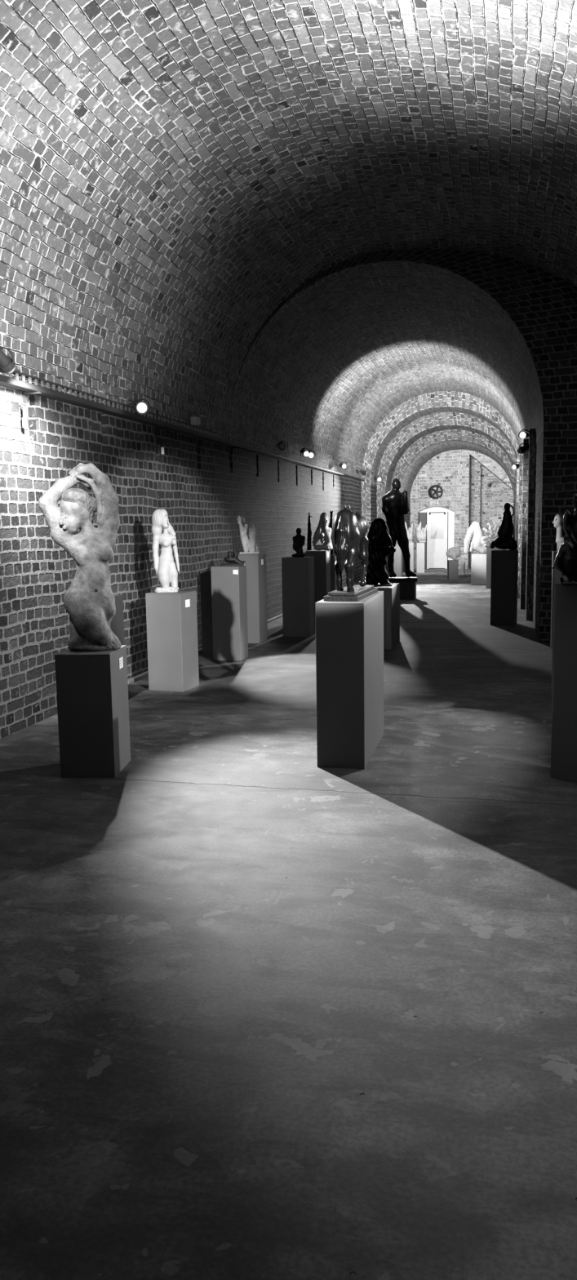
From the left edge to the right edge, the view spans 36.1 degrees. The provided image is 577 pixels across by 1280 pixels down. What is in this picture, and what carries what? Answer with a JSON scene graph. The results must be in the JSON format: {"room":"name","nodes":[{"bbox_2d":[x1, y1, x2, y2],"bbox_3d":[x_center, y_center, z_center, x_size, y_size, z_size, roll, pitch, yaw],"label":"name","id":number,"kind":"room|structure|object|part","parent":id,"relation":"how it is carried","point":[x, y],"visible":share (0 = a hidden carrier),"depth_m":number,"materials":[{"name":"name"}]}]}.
{"room":"sculpture gallery","nodes":[
{"label":"sculpture gallery","id":0,"kind":"room"},
{"bbox_2d":[0,373,361,738],"bbox_3d":[-1.289,-1.214,11.041,0.280,2.750,27.000,1,8,13],"label":"wall","id":1,"kind":"structure","parent":0,"point":[202,487],"depth_m":8.98,"materials":[{"name":"brick"}]},
{"bbox_2d":[18,404,26,427],"bbox_3d":[-2.116,-1.780,6.951,0.121,0.220,0.036,1,8,13],"label":"lamp","id":2,"kind":"object","parent":1,"relation":"attached to","point":[24,419],"visible":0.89,"depth_m":6.93,"materials":[{"name":"white"}]},
{"bbox_2d":[18,404,26,417],"bbox_3d":[-2.120,-1.817,6.947,0.115,0.145,0.024,1,8,13],"label":"socket","id":3,"kind":"object","parent":2,"relation":"attached to","point":[23,407],"depth_m":6.93,"materials":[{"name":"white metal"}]},
{"bbox_2d":[155,435,164,454],"bbox_3d":[-1.435,-2.164,9.775,0.121,0.220,0.036,1,8,13],"label":"lamp","id":4,"kind":"object","parent":1,"relation":"attached to","point":[162,440],"visible":0.88,"depth_m":9.76,"materials":[{"name":"white"}]},
{"bbox_2d":[155,435,163,447],"bbox_3d":[-1.439,-2.201,9.771,0.115,0.145,0.024,1,8,13],"label":"socket","id":5,"kind":"object","parent":4,"relation":"attached to","point":[162,441],"depth_m":9.76,"materials":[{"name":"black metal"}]},
{"bbox_2d":[0,370,364,480],"bbox_3d":[-0.530,-2.835,13.180,0.150,0.220,21.900,1,8,13],"label":"cable tray","id":6,"kind":"object","parent":1,"relation":"attached to","point":[26,388],"visible":0.97,"depth_m":8.36,"materials":[{"name":"black metal"}]},
{"bbox_2d":[0,346,15,373],"bbox_3d":[-2.058,-2.009,6.340,0.214,0.179,0.165,-7,10,-38],"label":"spotlight","id":7,"kind":"object","parent":6,"relation":"attached to","point":[7,364],"visible":1,"depth_m":6.34,"materials":[{"name":"black metal"}]},
{"bbox_2d":[123,398,151,413],"bbox_3d":[-1.460,-2.250,8.536,0.222,0.155,0.255,-5,9,-28],"label":"spotlight","id":8,"kind":"object","parent":6,"relation":"attached to","point":[142,407],"visible":0.98,"depth_m":8.48,"materials":[{"name":"black metal"}]},
{"bbox_3d":[-1.515,-2.290,8.563,0.205,0.075,0.016,1,8,13],"label":"arm","id":9,"kind":"part","parent":8,"relation":"part of","materials":[{"name":"black metal"}]},
{"bbox_3d":[-1.404,-2.225,8.476,0.092,0.092,0.092,1,8,13],"label":"bulb","id":10,"kind":"part","parent":8,"relation":"part of","materials":[{"name":"white glass"}]},
{"bbox_2d":[190,416,199,426],"bbox_3d":[-1.120,-2.633,10.652,0.085,0.100,0.120,1,8,13],"label":"junction box","id":11,"kind":"object","parent":6,"relation":"on","point":[195,420],"visible":0.88,"depth_m":10.60,"materials":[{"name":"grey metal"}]},
{"bbox_2d":[276,440,288,450],"bbox_3d":[-0.106,-3.172,14.441,0.170,0.158,0.243,-3,8,-19],"label":"spotlight","id":12,"kind":"object","parent":6,"relation":"attached to","point":[282,446],"visible":1,"depth_m":14.36,"materials":[{"name":"black metal"}]},
{"bbox_3d":[-0.107,-3.142,14.363,0.092,0.092,0.092,1,8,13],"label":"bulb","id":13,"kind":"part","parent":12,"relation":"part of","materials":[{"name":"black glass"}]},
{"bbox_2d":[299,447,310,457],"bbox_3d":[0.285,-3.407,16.073,0.135,0.171,0.248,-6,9,-36],"label":"spotlight","id":14,"kind":"object","parent":6,"relation":"attached to","point":[305,453],"visible":1,"depth_m":16.01,"materials":[{"name":"black metal"}]},
{"bbox_2d":[308,449,315,458],"bbox_3d":[0.405,-3.476,16.558,0.155,0.164,0.246,-5,8,-27],"label":"spotlight","id":15,"kind":"object","parent":6,"relation":"attached to","point":[311,455],"visible":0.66,"depth_m":16.47,"materials":[{"name":"black metal"}]},
{"bbox_2d":[338,462,346,468],"bbox_3d":[1.215,-3.934,19.928,0.139,0.164,0.252,-6,9,-34],"label":"spotlight","id":16,"kind":"object","parent":6,"relation":"attached to","point":[342,465],"visible":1,"depth_m":19.86,"materials":[{"name":"black metal"}]},
{"bbox_2d":[359,469,366,475],"bbox_3d":[1.915,-4.327,22.807,0.241,0.163,0.164,-7,10,-38],"label":"spotlight","id":17,"kind":"object","parent":6,"relation":"attached to","point":[363,473],"visible":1,"depth_m":22.79,"materials":[{"name":"black metal"}]},
{"bbox_2d":[128,580,359,684],"bbox_3d":[0.194,-0.602,16.578,0.050,0.040,15.800,1,8,13],"label":"baseboard","id":18,"kind":"structure","parent":1,"relation":"attached to","point":[144,674],"depth_m":9.41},
{"bbox_2d":[0,566,576,1279],"bbox_3d":[2.569,-0.255,14.599,6.600,0.200,35.400,1,8,13],"label":"floor","id":19,"kind":"structure","parent":0,"point":[267,1012],"depth_m":3.13,"materials":[{"name":"concrete"}]},
{"bbox_2d":[54,644,130,777],"bbox_3d":[-1.277,0.460,5.826,0.359,0.800,0.420,0,8,4],"label":"pedestal","id":20,"kind":"object","parent":19,"relation":"on","point":[92,686],"visible":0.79,"depth_m":5.63,"materials":[{"name":"black"}]},
{"bbox_2d":[38,462,121,651],"bbox_3d":[-1.334,-0.531,5.700,0.506,1.198,0.291,-3,8,-12],"label":"sculpture","id":21,"kind":"object","parent":20,"relation":"on","point":[89,601],"visible":1,"depth_m":5.65,"materials":[{"name":"stone"}]},
{"bbox_2d":[109,594,124,644],"bbox_3d":[-1.667,0.090,7.979,0.290,0.980,0.280,1,8,13],"label":"pedestal","id":22,"kind":"object","parent":19,"relation":"on","point":[117,624],"visible":0.16,"depth_m":7.95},
{"bbox_2d":[145,591,199,692],"bbox_3d":[-1.135,0.003,8.688,0.376,0.950,0.360,2,8,20],"label":"pedestal","id":23,"kind":"object","parent":19,"relation":"on","point":[171,618],"visible":0.91,"depth_m":8.54,"materials":[{"name":"white"}]},
{"bbox_2d":[151,509,179,592],"bbox_3d":[-1.190,-0.865,8.575,0.267,0.803,0.166,-2,8,-8],"label":"sculpture","id":24,"kind":"object","parent":23,"relation":"on","point":[165,567],"visible":1,"depth_m":8.54,"materials":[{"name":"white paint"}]},
{"bbox_2d":[200,570,213,653],"bbox_3d":[-1.000,-0.360,11.150,0.140,1.020,0.220,1,8,13],"label":"pedestal","id":25,"kind":"object","parent":19,"relation":"on","point":[205,575],"visible":0.67,"depth_m":11.04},
{"bbox_2d":[210,564,248,661],"bbox_3d":[-0.698,-0.327,10.520,0.340,1.110,0.324,1,8,13],"label":"pedestal","id":26,"kind":"object","parent":19,"relation":"on","point":[228,584],"visible":0.99,"depth_m":10.38,"materials":[{"name":"white"}]},
{"bbox_2d":[221,541,245,566],"bbox_3d":[-0.651,-1.019,10.418,0.285,0.290,0.174,-1,8,-3],"label":"bird sculpture","id":27,"kind":"object","parent":26,"relation":"on","point":[230,558],"visible":1,"depth_m":10.39,"materials":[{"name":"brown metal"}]},
{"bbox_2d":[237,552,267,643],"bbox_3d":[-0.502,-0.577,12.048,0.324,1.200,0.420,1,8,13],"label":"pedestal","id":28,"kind":"object","parent":19,"relation":"on","point":[256,580],"visible":0.73,"depth_m":11.86,"materials":[{"name":"white"}]},
{"bbox_2d":[235,515,258,553],"bbox_3d":[-0.553,-1.421,11.916,0.299,0.508,0.180,-1,8,-2],"label":"figure sculpture","id":29,"kind":"object","parent":28,"relation":"on","point":[247,544],"visible":0.97,"depth_m":11.90,"materials":[{"name":"grey stone"}]},
{"bbox_2d":[281,556,315,636],"bbox_3d":[0.144,-0.623,12.623,0.390,1.120,0.360,1,8,13],"label":"pedestal","id":30,"kind":"object","parent":19,"relation":"on","point":[297,572],"visible":0.99,"depth_m":12.46,"materials":[{"name":"grey paint"}]},
{"bbox_2d":[291,528,306,556],"bbox_3d":[0.141,-1.380,12.521,0.202,0.409,0.146,-1,8,1],"label":"sculpture","id":31,"kind":"object","parent":30,"relation":"on","point":[299,540],"visible":1,"depth_m":12.48,"materials":[{"name":"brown metal"}]},
{"bbox_2d":[305,550,330,626],"bbox_3d":[0.465,-0.803,13.756,0.324,1.170,0.340,1,8,13],"label":"pedestal","id":32,"kind":"object","parent":19,"relation":"on","point":[322,557],"visible":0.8,"depth_m":13.56,"materials":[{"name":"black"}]},
{"bbox_2d":[311,512,333,550],"bbox_3d":[0.527,-1.675,13.655,0.329,0.584,0.178,-1,8,2],"label":"figure sculpture","id":33,"kind":"object","parent":32,"relation":"on","point":[322,532],"visible":0.97,"depth_m":13.61,"materials":[{"name":"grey metal"}]},
{"bbox_2d":[330,554,336,591],"bbox_3d":[0.739,-1.009,15.820,0.250,1.030,0.300,1,8,13],"label":"pedestal","id":34,"kind":"object","parent":19,"relation":"on","point":[333,574],"visible":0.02,"depth_m":15.63,"materials":[{"name":"grey paint"}]},
{"bbox_2d":[328,511,333,555],"bbox_3d":[0.754,-1.905,15.693,0.099,0.778,0.100,1,8,17],"label":"sculpture","id":35,"kind":"object","parent":34,"relation":"on","point":[331,512],"visible":0.33,"depth_m":15.65,"materials":[{"name":"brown metal"}]},
{"bbox_2d":[315,591,383,768],"bbox_3d":[0.448,0.237,6.202,0.315,1.090,0.980,1,8,13],"label":"pedestal","id":36,"kind":"object","parent":19,"relation":"on","point":[349,635],"visible":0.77,"depth_m":5.75,"materials":[{"name":"grey paint"}]},
{"bbox_2d":[324,504,377,601],"bbox_3d":[0.414,-0.617,6.084,0.277,0.636,0.760,1,8,15],"label":"figure sculpture","id":37,"kind":"object","parent":36,"relation":"on","point":[349,540],"visible":1,"depth_m":5.79,"materials":[{"name":"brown metal"}]},
{"bbox_2d":[373,582,399,649],"bbox_3d":[1.251,-0.324,11.535,0.300,0.780,0.900,1,8,13],"label":"pedestal","id":38,"kind":"object","parent":19,"relation":"on","point":[391,593],"visible":0.55,"depth_m":11.12,"materials":[{"name":"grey wood"}]},
{"bbox_2d":[365,517,395,586],"bbox_3d":[1.177,-1.139,11.417,0.412,0.869,0.387,0,8,6],"label":"figure sculpture","id":39,"kind":"object","parent":38,"relation":"on","point":[380,544],"visible":0.92,"depth_m":11.31,"materials":[{"name":"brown metal"}]},
{"bbox_2d":[393,545,402,577],"bbox_3d":[2.989,-2.133,24.359,0.260,0.950,0.300,1,8,13],"label":"pedestal","id":40,"kind":"object","parent":19,"relation":"on","point":[397,564],"visible":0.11,"depth_m":24.21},
{"bbox_2d":[389,582,416,599],"bbox_3d":[2.361,-1.029,18.300,0.530,0.370,0.340,1,8,13],"label":"pedestal","id":41,"kind":"object","parent":19,"relation":"on","point":[407,589],"visible":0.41,"depth_m":18.11,"materials":[{"name":"black paint"}]},
{"bbox_2d":[382,478,417,582],"bbox_3d":[2.280,-2.255,18.165,0.723,2.099,0.406,0,8,7],"label":"sculpture","id":42,"kind":"object","parent":41,"relation":"on","point":[394,503],"visible":0.94,"depth_m":18.06,"materials":[{"name":"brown metal"}]},
{"bbox_2d":[408,542,413,572],"bbox_3d":[3.812,-2.574,27.639,0.200,0.940,0.220,1,8,13],"label":"pedestal","id":43,"kind":"object","parent":19,"relation":"on","point":[411,544],"visible":0.52,"depth_m":27.51,"materials":[{"name":"white paint"}]},
{"bbox_2d":[404,521,413,542],"bbox_3d":[3.700,-3.362,27.549,0.343,0.645,0.208,0,8,8],"label":"sculpture","id":44,"kind":"object","parent":43,"relation":"on","point":[410,531],"visible":0.59,"depth_m":27.49,"materials":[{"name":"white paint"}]},
{"bbox_2d":[416,542,425,573],"bbox_3d":[4.125,-2.565,27.575,0.240,0.930,0.240,1,8,13],"label":"pedestal","id":45,"kind":"object","parent":19,"relation":"on","point":[420,547],"visible":1,"depth_m":27.47,"materials":[{"name":"white paint"}]},
{"bbox_2d":[415,521,428,542],"bbox_3d":[4.139,-3.355,27.456,0.403,0.646,0.204,1,8,11],"label":"sculpture","id":46,"kind":"object","parent":45,"relation":"on","point":[420,535],"visible":1,"depth_m":27.41,"materials":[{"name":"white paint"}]},
{"bbox_2d":[447,560,458,579],"bbox_3d":[4.506,-1.923,24.242,0.260,0.520,0.280,-1,8,2],"label":"pedestal","id":47,"kind":"object","parent":19,"relation":"on","point":[452,565],"visible":1,"depth_m":24.11,"materials":[{"name":"grey paint"}]},
{"bbox_2d":[445,546,461,559],"bbox_3d":[4.511,-2.363,24.195,0.400,0.343,0.284,1,8,11],"label":"head sculpture","id":48,"kind":"object","parent":47,"relation":"on","point":[453,553],"visible":1,"depth_m":24.10,"materials":[{"name":"grey stone"}]},
{"bbox_2d":[461,562,465,574],"bbox_3d":[5.184,-2.124,26.269,0.140,0.365,0.140,1,8,13],"label":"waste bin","id":49,"kind":"object","parent":19,"relation":"on","point":[463,564],"visible":1,"depth_m":26.22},
{"bbox_2d":[471,553,486,585],"bbox_3d":[4.793,-1.754,21.977,0.412,0.770,0.360,3,8,27],"label":"pedestal","id":50,"kind":"object","parent":19,"relation":"on","point":[478,562],"visible":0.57,"depth_m":21.83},
{"bbox_2d":[463,520,486,554],"bbox_3d":[4.668,-2.544,21.925,0.637,0.813,0.254,2,8,20],"label":"sculpture","id":51,"kind":"object","parent":50,"relation":"on","point":[477,544],"visible":0.88,"depth_m":21.86,"materials":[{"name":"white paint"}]},
{"bbox_2d":[485,547,499,588],"bbox_3d":[4.890,-1.698,20.819,0.374,0.960,0.360,3,9,29],"label":"pedestal","id":52,"kind":"object","parent":19,"relation":"on","point":[488,549],"visible":0.27,"depth_m":20.72,"materials":[{"name":"grey paint"}]},
{"bbox_2d":[482,521,501,547],"bbox_3d":[4.772,-2.469,20.739,0.451,0.591,0.229,1,8,13],"label":"sculpture","id":53,"kind":"object","parent":52,"relation":"on","point":[487,544],"visible":0.73,"depth_m":20.70,"materials":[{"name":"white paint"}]},
{"bbox_2d":[490,549,518,625],"bbox_3d":[3.314,-0.809,13.590,0.364,1.140,0.300,2,8,21],"label":"pedestal","id":54,"kind":"object","parent":19,"relation":"on","point":[504,562],"visible":1,"depth_m":13.46,"materials":[{"name":"black paint"}]},
{"bbox_2d":[490,502,517,550],"bbox_3d":[3.287,-1.727,13.469,0.403,0.713,0.218,1,8,14],"label":"figure sculpture","id":55,"kind":"object","parent":54,"relation":"on","point":[505,540],"visible":1,"depth_m":13.41,"materials":[{"name":"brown metal"}]},
{"bbox_2d":[550,551,557,648],"bbox_3d":[3.467,-0.503,11.028,0.360,1.200,0.300,1,8,13],"label":"pedestal","id":56,"kind":"object","parent":19,"relation":"on","point":[554,553],"visible":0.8,"depth_m":10.98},
{"bbox_2d":[552,511,565,551],"bbox_3d":[3.380,-1.346,10.944,0.221,0.496,0.140,2,8,21],"label":"bust sculpture","id":57,"kind":"object","parent":56,"relation":"on","point":[557,522],"visible":0.67,"depth_m":10.91,"materials":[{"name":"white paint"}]},
{"bbox_2d":[551,568,567,692],"bbox_3d":[2.679,-0.095,8.226,0.364,1.150,0.340,3,9,29],"label":"pedestal","id":58,"kind":"object","parent":19,"relation":"on","point":[557,575],"visible":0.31,"depth_m":8.13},
{"bbox_2d":[551,582,576,782],"bbox_3d":[1.927,0.256,5.430,0.404,1.210,0.449,-8,10,-44],"label":"pedestal","id":59,"kind":"object","parent":19,"relation":"on","point":[564,711],"visible":0.87,"depth_m":5.40,"materials":[{"name":"white"}]},
{"bbox_2d":[551,493,576,585],"bbox_3d":[1.718,-0.604,5.278,0.271,0.541,0.220,2,8,18],"label":"sculpture","id":60,"kind":"object","parent":59,"relation":"on","point":[566,559],"visible":1,"depth_m":5.23,"materials":[{"name":"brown metal"}]},
{"bbox_3d":[0.336,-0.897,14.677,0.240,1.120,0.280,1,8,13],"label":"pedestal","id":61,"kind":"object","parent":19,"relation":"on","visible":0},
{"bbox_2d":[306,512,312,551],"bbox_3d":[0.344,-1.774,14.554,0.084,0.650,0.075,5,10,40],"label":"sculpture","id":62,"kind":"object","parent":61,"relation":"on","point":[309,531],"visible":0.96,"depth_m":14.54,"materials":[{"name":"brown metal"}]},
{"bbox_2d":[0,0,576,479],"bbox_3d":[1.507,-3.685,10.031,5.550,2.330,27.000,1,8,13],"label":"ceiling","id":63,"kind":"structure","parent":0,"point":[172,172],"depth_m":7.96,"materials":[{"name":"brick"}]},
{"bbox_2d":[229,248,576,641],"bbox_3d":[1.877,-2.519,11.656,5.550,5.080,0.001,1,8,13],"label":"arch","id":64,"kind":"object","parent":63,"relation":"attached to","point":[542,304],"depth_m":11.22,"materials":[{"name":"brick"}]},
{"bbox_2d":[361,391,519,536],"bbox_3d":[4.012,-4.037,23.387,4.200,4.950,0.001,1,8,13],"label":"arch","id":65,"kind":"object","parent":63,"relation":"attached to","point":[412,406],"depth_m":23.26,"materials":[{"name":"brick"}]},
{"bbox_2d":[518,429,536,439],"bbox_3d":[3.694,-3.201,13.765,0.243,0.157,0.199,-5,8,-27],"label":"spotlight","id":66,"kind":"object","parent":63,"relation":"attached to","point":[522,435],"visible":1,"depth_m":13.73,"materials":[{"name":"black metal"}]},
{"bbox_3d":[3.634,-3.175,13.720,0.092,0.092,0.092,1,8,13],"label":"bulb","id":67,"kind":"part","parent":66,"relation":"part of","materials":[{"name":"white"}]},
{"bbox_2d":[370,484,377,524],"bbox_3d":[2.370,-2.981,24.549,0.001,2.600,1.200,1,8,13],"label":"wall","id":68,"kind":"structure","parent":0,"point":[373,488],"depth_m":24.39,"materials":[{"name":"brick"}]},
{"bbox_2d":[385,491,389,575],"bbox_3d":[2.893,-3.060,25.657,0.001,2.450,1.200,1,8,13],"label":"wall","id":69,"kind":"structure","parent":0,"point":[386,492],"depth_m":25.39,"materials":[{"name":"brick"}]},
{"bbox_2d":[402,502,409,573],"bbox_3d":[3.648,-3.247,27.940,0.001,2.200,3.600,1,8,13],"label":"wall","id":70,"kind":"structure","parent":0,"point":[406,517],"depth_m":28.71,"materials":[{"name":"brick"}]},
{"bbox_2d":[370,406,517,485],"bbox_3d":[4.237,-5.205,23.796,3.910,1.950,1.200,1,8,13],"label":"ceiling","id":71,"kind":"structure","parent":0,"point":[405,422],"depth_m":23.87,"materials":[{"name":"brick"}]},
{"bbox_2d":[375,475,382,481],"bbox_3d":[2.491,-4.436,24.332,0.184,0.163,0.228,-6,9,-33],"label":"spotlight","id":72,"kind":"object","parent":71,"relation":"attached to","point":[379,479],"visible":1,"depth_m":24.25,"materials":[{"name":"black metal"}]},
{"bbox_2d":[377,412,516,568],"bbox_3d":[4.396,-3.995,24.545,3.910,4.550,0.001,1,8,13],"label":"trim","id":73,"kind":"structure","parent":71,"relation":"attached to","point":[428,421],"depth_m":24.42,"materials":[{"name":"brick"}]},
{"bbox_2d":[385,425,516,492],"bbox_3d":[4.622,-5.112,24.961,3.620,1.750,1.200,1,8,13],"label":"ceiling","id":74,"kind":"structure","parent":0,"point":[418,436],"depth_m":25.03,"materials":[{"name":"brick"}]},
{"bbox_2d":[486,481,512,487],"bbox_3d":[6.059,-4.445,25.211,0.801,0.163,0.255,1,8,13],"label":"spotlight","id":75,"kind":"object","parent":74,"relation":"attached to","point":[489,485],"visible":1,"depth_m":25.24,"materials":[{"name":"black metal"}]},
{"bbox_2d":[391,429,516,540],"bbox_3d":[4.780,-3.977,25.700,3.620,4.200,0.001,1,8,13],"label":"trim","id":76,"kind":"structure","parent":0,"point":[415,448],"depth_m":25.46,"materials":[{"name":"brick"}]},
{"bbox_2d":[399,440,515,502],"bbox_3d":[5.252,-5.153,27.294,3.360,1.700,3.600,1,8,13],"label":"ceiling","id":77,"kind":"structure","parent":0,"point":[415,465],"depth_m":27.21,"materials":[{"name":"brick"}]},
{"bbox_2d":[409,449,513,568],"bbox_3d":[6.036,-4.549,29.884,4.100,4.200,1.600,1,8,13],"label":"wall","id":78,"kind":"structure","parent":0,"point":[444,469],"depth_m":29.44,"materials":[{"name":"brick"}]},
{"bbox_2d":[410,480,414,568],"bbox_3d":[4.143,-4.325,29.552,0.140,3.900,0.120,1,8,13],"label":"trim","id":79,"kind":"structure","parent":78,"relation":"attached to","point":[412,491],"depth_m":29.50,"materials":[{"name":"brick"}]},
{"bbox_2d":[428,484,443,498],"bbox_3d":[4.878,-4.905,29.329,0.460,0.465,0.200,-3,8,-14],"label":"ventilator","id":80,"kind":"object","parent":78,"relation":"in","point":[431,488],"visible":1,"depth_m":29.26,"materials":[{"name":"black metal"}]},
{"bbox_2d":[418,506,454,568],"bbox_3d":[4.968,-3.449,29.622,1.180,2.120,0.150,1,8,13],"label":"door","id":81,"kind":"structure","parent":78,"relation":"in","point":[437,528],"depth_m":29.57,"materials":[{"name":"paint"}]},
{"bbox_3d":[4.967,-4.388,29.552,1.180,0.240,0.040,1,8,13],"label":"fanlight panel","id":82,"kind":"part","parent":81,"relation":"part of","materials":[{"name":"paint"}]},
{"bbox_3d":[4.970,-3.784,29.561,0.440,0.800,0.010,1,8,13],"label":"pane","id":83,"kind":"part","parent":81,"relation":"part of","materials":[{"name":"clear glass"}]},
{"bbox_3d":[4.976,-3.363,29.617,0.680,1.950,0.080,1,8,13],"label":"frame","id":84,"kind":"part","parent":81,"relation":"part of","materials":[{"name":"paint"}]},
{"bbox_3d":[5.419,-3.325,29.473,0.210,1.860,0.040,1,8,13],"label":"panel","id":85,"kind":"part","parent":81,"relation":"part of","materials":[{"name":"paint"}]},
{"bbox_2d":[415,497,457,510],"bbox_3d":[4.904,-4.518,29.322,1.400,0.400,0.020,1,8,13],"label":"trim","id":86,"kind":"structure","parent":78,"relation":"attached to","point":[452,504],"depth_m":29.30,"materials":[{"name":"brick"}]},
{"bbox_2d":[415,498,458,501],"bbox_3d":[4.921,-4.647,29.341,1.420,0.050,0.180,1,8,13],"label":"trim","id":87,"kind":"structure","parent":78,"relation":"attached to","point":[433,499],"depth_m":29.25,"materials":[{"name":"grey stone"}]},
{"bbox_2d":[461,449,469,568],"bbox_3d":[5.819,-4.296,29.141,0.230,3.900,0.120,1,8,13],"label":"trim","id":88,"kind":"structure","parent":78,"relation":"attached to","point":[465,453],"depth_m":29.05,"materials":[{"name":"brick"}]},
{"bbox_2d":[473,459,480,553],"bbox_3d":[6.385,-4.410,29.933,0.200,3.900,0.120,1,8,13],"label":"trim","id":89,"kind":"structure","parent":78,"relation":"attached to","point":[477,465],"depth_m":29.80,"materials":[{"name":"brick"}]},
{"bbox_2d":[513,499,515,530],"bbox_3d":[6.915,-3.194,27.159,0.001,2.200,3.600,1,8,13],"label":"wall","id":90,"kind":"structure","parent":0,"point":[514,500],"depth_m":26.29,"materials":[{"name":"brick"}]},
{"bbox_2d":[532,429,543,639],"bbox_3d":[4.675,-2.127,17.260,0.001,2.750,12.000,1,8,13],"label":"wall","id":91,"kind":"structure","parent":0,"point":[540,445],"depth_m":12.54,"materials":[{"name":"brick"}]},
{"bbox_2d":[512,462,519,469],"bbox_3d":[4.868,-3.680,18.667,0.295,0.169,0.129,-2,8,-6],"label":"spotlight","id":92,"kind":"object","parent":91,"relation":"attached to","point":[515,466],"visible":0.76,"depth_m":18.62,"materials":[{"name":"black metal"}]},
{"bbox_2d":[515,457,519,549],"bbox_3d":[5.392,-2.701,20.563,0.200,3.000,0.450,1,8,13],"label":"trim","id":93,"kind":"structure","parent":91,"relation":"attached to","point":[517,459],"depth_m":20.32,"materials":[{"name":"brick"}]},
{"bbox_2d":[517,453,523,598],"bbox_3d":[4.792,-2.361,18.056,0.190,3.000,0.450,1,8,13],"label":"trim","id":94,"kind":"structure","parent":91,"relation":"attached to","point":[521,457],"depth_m":17.87,"materials":[{"name":"brick"}]},
{"bbox_2d":[517,443,528,453],"bbox_3d":[3.791,-3.062,14.141,0.267,0.176,0.120,-1,8,-4],"label":"spotlight","id":95,"kind":"object","parent":91,"relation":"attached to","point":[521,450],"visible":0.83,"depth_m":14.10,"materials":[{"name":"black metal"}]},
{"bbox_2d":[520,439,528,608],"bbox_3d":[4.290,-2.072,15.934,0.170,3.000,0.450,1,8,13],"label":"trim","id":96,"kind":"structure","parent":91,"relation":"attached to","point":[525,460],"depth_m":15.75,"materials":[{"name":"brick"}]},
{"bbox_2d":[524,428,536,620],"bbox_3d":[3.896,-1.836,14.193,0.120,3.000,0.450,1,8,13],"label":"trim","id":97,"kind":"structure","parent":91,"relation":"attached to","point":[532,439],"depth_m":13.99,"materials":[{"name":"brick"}]}
]}

